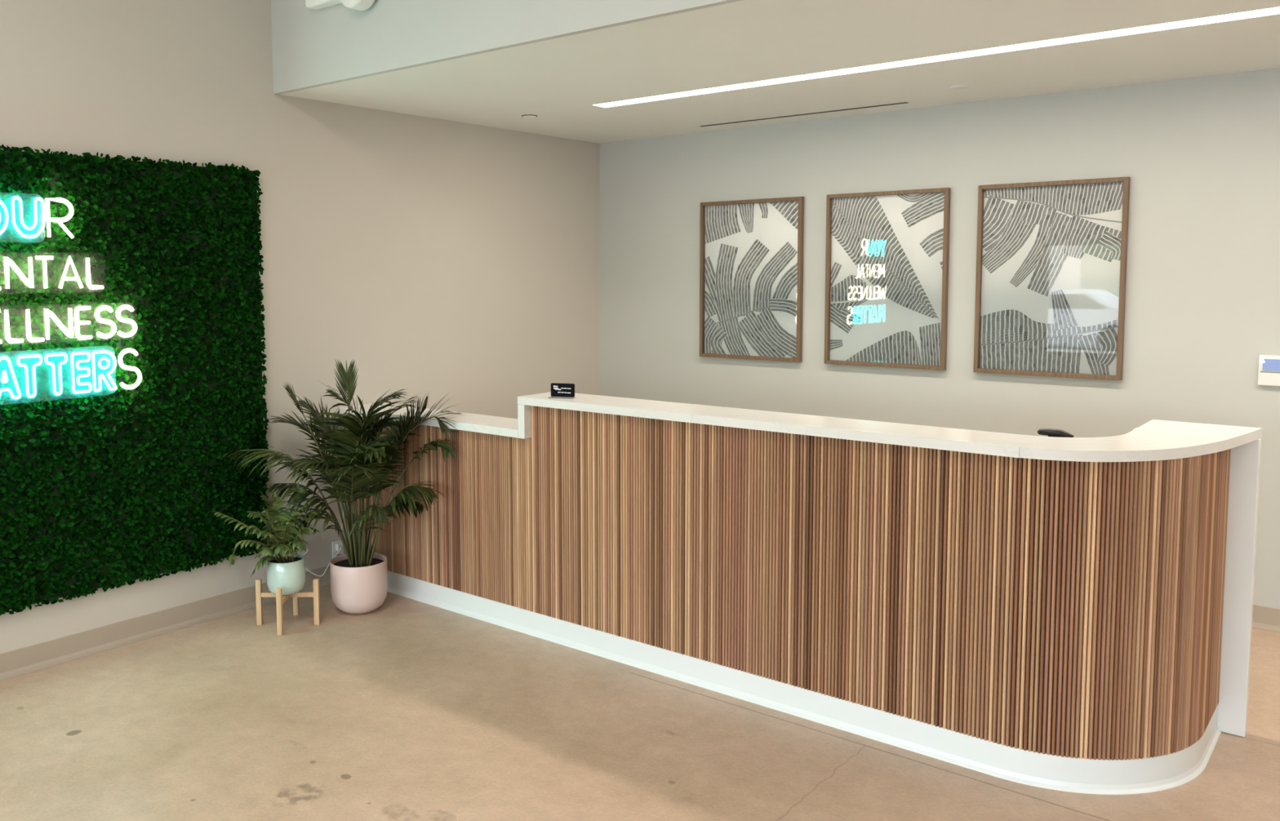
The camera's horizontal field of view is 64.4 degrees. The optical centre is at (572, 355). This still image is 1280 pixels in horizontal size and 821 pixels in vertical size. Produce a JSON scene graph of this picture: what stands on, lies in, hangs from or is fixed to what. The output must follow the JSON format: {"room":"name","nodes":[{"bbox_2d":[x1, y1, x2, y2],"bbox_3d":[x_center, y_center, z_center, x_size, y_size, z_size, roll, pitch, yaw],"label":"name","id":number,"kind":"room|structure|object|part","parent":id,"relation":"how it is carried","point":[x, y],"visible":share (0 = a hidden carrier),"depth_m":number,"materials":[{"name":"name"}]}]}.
{"room":"clinic reception area","nodes":[
{"label":"clinic reception area","id":0,"kind":"room"},
{"bbox_2d":[0,0,599,653],"bbox_3d":[-2.830,-0.380,3.365,0.120,3.450,9.470,4,6,40],"label":"wall","id":1,"kind":"structure","parent":0,"point":[461,260],"depth_m":5.16,"materials":[{"name":"paint"}]},
{"bbox_2d":[0,144,270,615],"bbox_3d":[-2.161,0.100,4.050,0.068,1.864,2.158,4,6,40],"label":"wall panel","id":2,"kind":"object","parent":1,"relation":"attached to","point":[105,489],"visible":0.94,"depth_m":4.35,"materials":[{"name":"green plant"}]},
{"bbox_2d":[0,195,142,399],"bbox_3d":[-2.104,-0.225,4.015,0.022,0.820,0.794,4,6,40],"label":"sign","id":3,"kind":"object","parent":2,"relation":"attached to","point":[7,261],"visible":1,"depth_m":4.07,"materials":[{"name":"white plastic"}]},
{"bbox_2d":[0,565,330,681],"bbox_3d":[-3.445,1.359,2.648,0.026,0.102,7.060,4,6,40],"label":"baseboard","id":4,"kind":"structure","parent":1,"relation":"attached to","point":[28,660],"depth_m":4.45,"materials":[{"name":"beige plastic"}]},
{"bbox_2d":[302,546,342,577],"bbox_3d":[-1.319,0.965,5.131,0.026,0.332,0.361,4,6,44],"label":"power cable","id":5,"kind":"object","parent":1,"relation":"attached to","point":[306,547],"visible":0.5,"depth_m":5.16,"materials":[{"name":"white plastic"}]},
{"bbox_2d":[332,539,343,558],"bbox_3d":[-1.212,1.023,5.279,0.030,0.114,0.070,4,6,40],"label":"wall outlet","id":6,"kind":"object","parent":1,"relation":"attached to","point":[336,545],"visible":0.57,"depth_m":5.27,"materials":[{"name":"white plastic"}]},
{"bbox_2d":[271,0,742,94],"bbox_3d":[2.016,-1.482,1.957,9.000,0.878,0.032,4,6,40],"label":"soffit","id":7,"kind":"structure","parent":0,"point":[311,48],"depth_m":4.20,"materials":[{"name":"paint"}]},
{"bbox_2d":[305,0,374,10],"bbox_3d":[-1.014,-1.590,4.423,0.465,0.205,0.100,4,6,40],"label":"emergency light","id":8,"kind":"object","parent":7,"relation":"attached to","point":[360,5],"visible":1,"depth_m":4.35,"materials":[{"name":"white plastic"}]},
{"bbox_2d":[0,586,1279,820],"bbox_3d":[0.669,1.615,0.580,9.240,0.120,9.470,4,6,40],"label":"floor","id":9,"kind":"structure","parent":0,"point":[405,708],"depth_m":3.48,"materials":[{"name":"concrete"}]},
{"bbox_2d":[255,578,319,635],"bbox_3d":[-1.306,1.133,4.656,0.218,0.212,0.218,4,6,45],"label":"plant stand","id":10,"kind":"object","parent":9,"relation":"on","point":[281,599],"visible":0.83,"depth_m":4.64,"materials":[{"name":"brown wood"}]},
{"bbox_3d":[-1.438,1.133,4.657,0.024,0.212,0.022,0,5,0],"label":"leg","id":11,"kind":"part","parent":10,"relation":"part of","materials":[{"name":"brown wood"}]},
{"bbox_2d":[212,482,323,595],"bbox_3d":[-1.381,0.840,4.604,0.487,0.500,0.242,0,5,0],"label":"potted plant","id":12,"kind":"object","parent":10,"relation":"on","point":[286,570],"visible":0.98,"depth_m":4.58,"materials":[{"name":"green plant"}]},
{"bbox_3d":[-1.466,0.825,4.591,0.201,0.255,0.253,4,6,40],"label":"leafy stem","id":13,"kind":"part","parent":12,"relation":"part of","materials":[{"name":"green plant"}]},
{"bbox_3d":[-1.423,0.895,4.563,0.234,0.137,0.088,-3,5,-26],"label":"leafy stem","id":14,"kind":"part","parent":12,"relation":"part of","materials":[{"name":"green plant"}]},
{"bbox_3d":[-1.402,0.828,4.617,0.134,0.245,0.144,4,6,40],"label":"leafy stem","id":15,"kind":"part","parent":12,"relation":"part of","materials":[{"name":"green plant"}]},
{"bbox_3d":[-1.406,0.856,4.596,0.133,0.192,0.157,4,6,40],"label":"leafy stem","id":16,"kind":"part","parent":12,"relation":"part of","materials":[{"name":"green plant"}]},
{"bbox_3d":[-1.375,0.950,4.560,0.147,0.099,0.074,-3,5,-28],"label":"leafy stem","id":17,"kind":"part","parent":12,"relation":"part of","materials":[{"name":"green plant"}]},
{"bbox_3d":[-1.351,0.868,4.556,0.119,0.175,0.163,4,6,40],"label":"leafy stem","id":18,"kind":"part","parent":12,"relation":"part of","materials":[{"name":"green plant"}]},
{"bbox_3d":[-1.364,0.908,4.572,0.117,0.094,0.132,0,5,-3],"label":"leafy stem","id":19,"kind":"part","parent":12,"relation":"part of","materials":[{"name":"green plant"}]},
{"bbox_3d":[-1.374,0.783,4.657,0.116,0.327,0.106,4,6,40],"label":"leafy stem","id":20,"kind":"part","parent":12,"relation":"part of","materials":[{"name":"green plant"}]},
{"bbox_3d":[-1.347,0.806,4.583,0.126,0.293,0.111,1,5,10],"label":"leafy stem","id":21,"kind":"part","parent":12,"relation":"part of","materials":[{"name":"green plant"}]},
{"bbox_3d":[-1.307,0.898,4.545,0.117,0.114,0.113,4,6,40],"label":"leafy stem","id":22,"kind":"part","parent":12,"relation":"part of","materials":[{"name":"green plant"}]},
{"bbox_3d":[-1.327,0.781,4.614,0.142,0.336,0.032,-1,5,-10],"label":"leafy stem","id":23,"kind":"part","parent":12,"relation":"part of","materials":[{"name":"green plant"}]},
{"bbox_3d":[-1.282,0.841,4.562,0.129,0.226,0.133,4,6,40],"label":"leafy stem","id":24,"kind":"part","parent":12,"relation":"part of","materials":[{"name":"green plant"}]},
{"bbox_3d":[-1.311,1.008,4.646,0.172,0.158,0.172,4,6,40],"label":"pot","id":25,"kind":"part","parent":12,"relation":"part of","materials":[{"name":"green ceramic"}]},
{"bbox_3d":[-1.286,0.901,4.565,0.126,0.107,0.105,2,5,30],"label":"leafy stem","id":26,"kind":"part","parent":12,"relation":"part of","materials":[{"name":"green plant"}]},
{"bbox_3d":[-1.286,0.788,4.582,0.122,0.327,0.113,-2,5,-22],"label":"leafy stem","id":27,"kind":"part","parent":12,"relation":"part of","materials":[{"name":"green plant"}]},
{"bbox_3d":[-1.253,0.890,4.586,0.139,0.123,0.117,1,5,13],"label":"leafy stem","id":28,"kind":"part","parent":12,"relation":"part of","materials":[{"name":"green plant"}]},
{"bbox_3d":[-1.260,0.805,4.640,0.155,0.283,0.127,4,6,40],"label":"leafy stem","id":29,"kind":"part","parent":12,"relation":"part of","materials":[{"name":"green plant"}]},
{"bbox_3d":[-1.276,0.764,4.668,0.150,0.361,0.071,1,5,21],"label":"leafy stem","id":30,"kind":"part","parent":12,"relation":"part of","materials":[{"name":"green plant"}]},
{"bbox_3d":[-1.236,0.866,4.605,0.164,0.169,0.139,-3,5,-33],"label":"leafy stem","id":31,"kind":"part","parent":12,"relation":"part of","materials":[{"name":"green plant"}]},
{"bbox_3d":[-1.225,0.830,4.651,0.158,0.233,0.147,4,6,40],"label":"leafy stem","id":32,"kind":"part","parent":12,"relation":"part of","materials":[{"name":"green plant"}]},
{"bbox_3d":[-1.306,1.143,4.525,0.022,0.212,0.024,0,5,0],"label":"leg","id":33,"kind":"part","parent":10,"relation":"part of","materials":[{"name":"brown wood"}]},
{"bbox_3d":[-1.306,1.122,4.788,0.022,0.212,0.024,0,5,0],"label":"leg","id":34,"kind":"part","parent":10,"relation":"part of","materials":[{"name":"brown wood"}]},
{"bbox_3d":[-1.174,1.132,4.656,0.024,0.212,0.022,0,5,0],"label":"leg","id":35,"kind":"part","parent":10,"relation":"part of","materials":[{"name":"brown wood"}]},
{"bbox_2d":[222,358,466,613],"bbox_3d":[-1.028,0.623,4.743,1.070,1.212,0.662,1,5,16],"label":"potted palm","id":36,"kind":"object","parent":9,"relation":"on","point":[358,577],"visible":1,"depth_m":4.73,"materials":[{"name":"plant"}]},
{"bbox_2d":[329,552,387,613],"bbox_3d":[-1.021,1.099,4.857,0.269,0.245,0.269,4,6,40],"label":"pot","id":37,"kind":"object","parent":36,"relation":"attached to","point":[358,585],"depth_m":4.75,"materials":[{"name":"ceramic"}]},
{"bbox_2d":[339,391,1262,795],"bbox_3d":[0.569,0.716,4.381,3.877,1.068,0.902,4,6,40],"label":"reception desk","id":38,"kind":"object","parent":9,"relation":"on","point":[1073,615],"visible":0.94,"depth_m":3.47,"materials":[{"name":"brown wood"}]},
{"bbox_2d":[339,402,518,438],"bbox_3d":[-0.639,0.307,4.944,1.264,0.035,0.257,4,6,40],"label":"countertop","id":39,"kind":"structure","parent":38,"relation":"on","point":[482,424],"depth_m":4.76,"materials":[{"name":"white stone"}]},
{"bbox_2d":[548,382,575,399],"bbox_3d":[-0.041,0.152,4.374,0.112,0.062,0.060,1,5,18],"label":"card holder","id":40,"kind":"object","parent":38,"relation":"on","point":[566,391],"visible":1,"depth_m":4.37,"materials":[{"name":"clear plastic"}]},
{"bbox_2d":[517,391,1262,462],"bbox_3d":[1.051,0.230,3.933,2.612,0.033,0.902,4,6,40],"label":"countertop","id":41,"kind":"structure","parent":38,"relation":"on","point":[1154,440],"depth_m":3.38,"materials":[{"name":"white stone"}]},
{"bbox_3d":[0.370,0.705,4.104,3.867,0.936,0.688,2,5,28],"label":"backing panel","id":42,"kind":"part","parent":38,"relation":"part of","materials":[{"name":"brown wood"}]},
{"bbox_3d":[2.180,0.788,3.582,0.380,1.034,0.052,4,6,40],"label":"panel","id":43,"kind":"part","parent":38,"relation":"part of","materials":[{"name":"brown wood"}]},
{"bbox_3d":[1.622,0.430,3.498,0.540,0.288,0.180,4,6,40],"label":"monitor","id":44,"kind":"object","parent":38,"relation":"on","visible":0},
{"bbox_2d":[1037,428,1073,437],"bbox_3d":[1.650,0.270,3.461,0.116,0.035,0.024,4,6,40],"label":"webcam","id":45,"kind":"object","parent":44,"relation":"on","point":[1048,432],"visible":0.85,"depth_m":3.45,"materials":[{"name":"plastic"}]},
{"bbox_2d":[280,0,1279,143],"bbox_3d":[2.828,-1.140,2.950,9.000,0.030,2.482,4,6,40],"label":"ceiling","id":46,"kind":"structure","parent":0,"point":[558,81],"depth_m":4.23,"materials":[{"name":"paint"}]},
{"bbox_2d":[521,115,537,119],"bbox_3d":[-0.235,-1.316,5.591,0.086,0.010,0.086,4,6,40],"label":"sprinkler","id":47,"kind":"object","parent":46,"relation":"attached to","point":[529,117],"visible":1,"depth_m":5.57,"materials":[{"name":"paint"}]},
{"bbox_2d":[698,102,907,127],"bbox_3d":[1.242,-1.340,5.619,1.266,0.021,0.032,4,6,40],"label":"ceiling vent","id":48,"kind":"object","parent":46,"relation":"in","point":[904,102],"visible":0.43,"depth_m":5.59,"materials":[{"name":"grey metal"}]},
{"bbox_2d":[591,6,1279,107],"bbox_3d":[2.150,-1.187,3.591,5.265,0.029,0.116,4,6,40],"label":"recessed light","id":49,"kind":"object","parent":46,"relation":"in","point":[1273,11],"visible":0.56,"depth_m":4.06,"materials":[{"name":"white plastic"}]},
{"bbox_2d":[950,84,969,89],"bbox_3d":[1.827,-1.263,4.772,0.088,0.006,0.088,4,6,40],"label":"sprinkler","id":50,"kind":"object","parent":46,"relation":"attached to","point":[957,86],"visible":1,"depth_m":4.75,"materials":[{"name":"white metal"}]},
{"bbox_2d":[599,67,1279,608],"bbox_3d":[3.671,-0.127,4.030,9.000,2.772,0.120,4,6,40],"label":"wall","id":51,"kind":"structure","parent":0,"point":[1200,156],"depth_m":5.14,"materials":[{"name":"paint"}]},
{"bbox_2d":[699,196,804,362],"bbox_3d":[1.067,-0.453,6.094,0.689,0.956,0.034,4,6,40],"label":"framed print","id":52,"kind":"object","parent":51,"relation":"attached to","point":[751,251],"visible":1,"depth_m":6.09,"materials":[{"name":"grey paper"}]},
{"bbox_2d":[824,187,951,370],"bbox_3d":[1.712,-0.414,5.553,0.686,0.958,0.034,4,6,40],"label":"framed print","id":53,"kind":"object","parent":51,"relation":"attached to","point":[887,253],"visible":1,"depth_m":5.55,"materials":[{"name":"grey paper"}]},
{"bbox_2d":[973,177,1129,380],"bbox_3d":[2.354,-0.375,5.014,0.688,0.960,0.034,4,6,40],"label":"framed print","id":54,"kind":"object","parent":51,"relation":"attached to","point":[1051,256],"visible":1,"depth_m":5.01,"materials":[{"name":"grey paper"}]},
{"bbox_2d":[1252,604,1279,633],"bbox_3d":[3.631,1.209,4.080,9.000,0.102,0.026,4,6,40],"label":"baseboard","id":55,"kind":"structure","parent":51,"relation":"attached to","point":[1264,618],"depth_m":4.53,"materials":[{"name":"beige plastic"}]},
{"bbox_2d":[1257,355,1279,386],"bbox_3d":[3.103,0.069,4.427,0.176,0.134,0.028,4,6,40],"label":"wall thermostat","id":56,"kind":"object","parent":51,"relation":"attached to","point":[1268,371],"visible":1,"depth_m":4.45,"materials":[{"name":"white plastic"}]}
]}

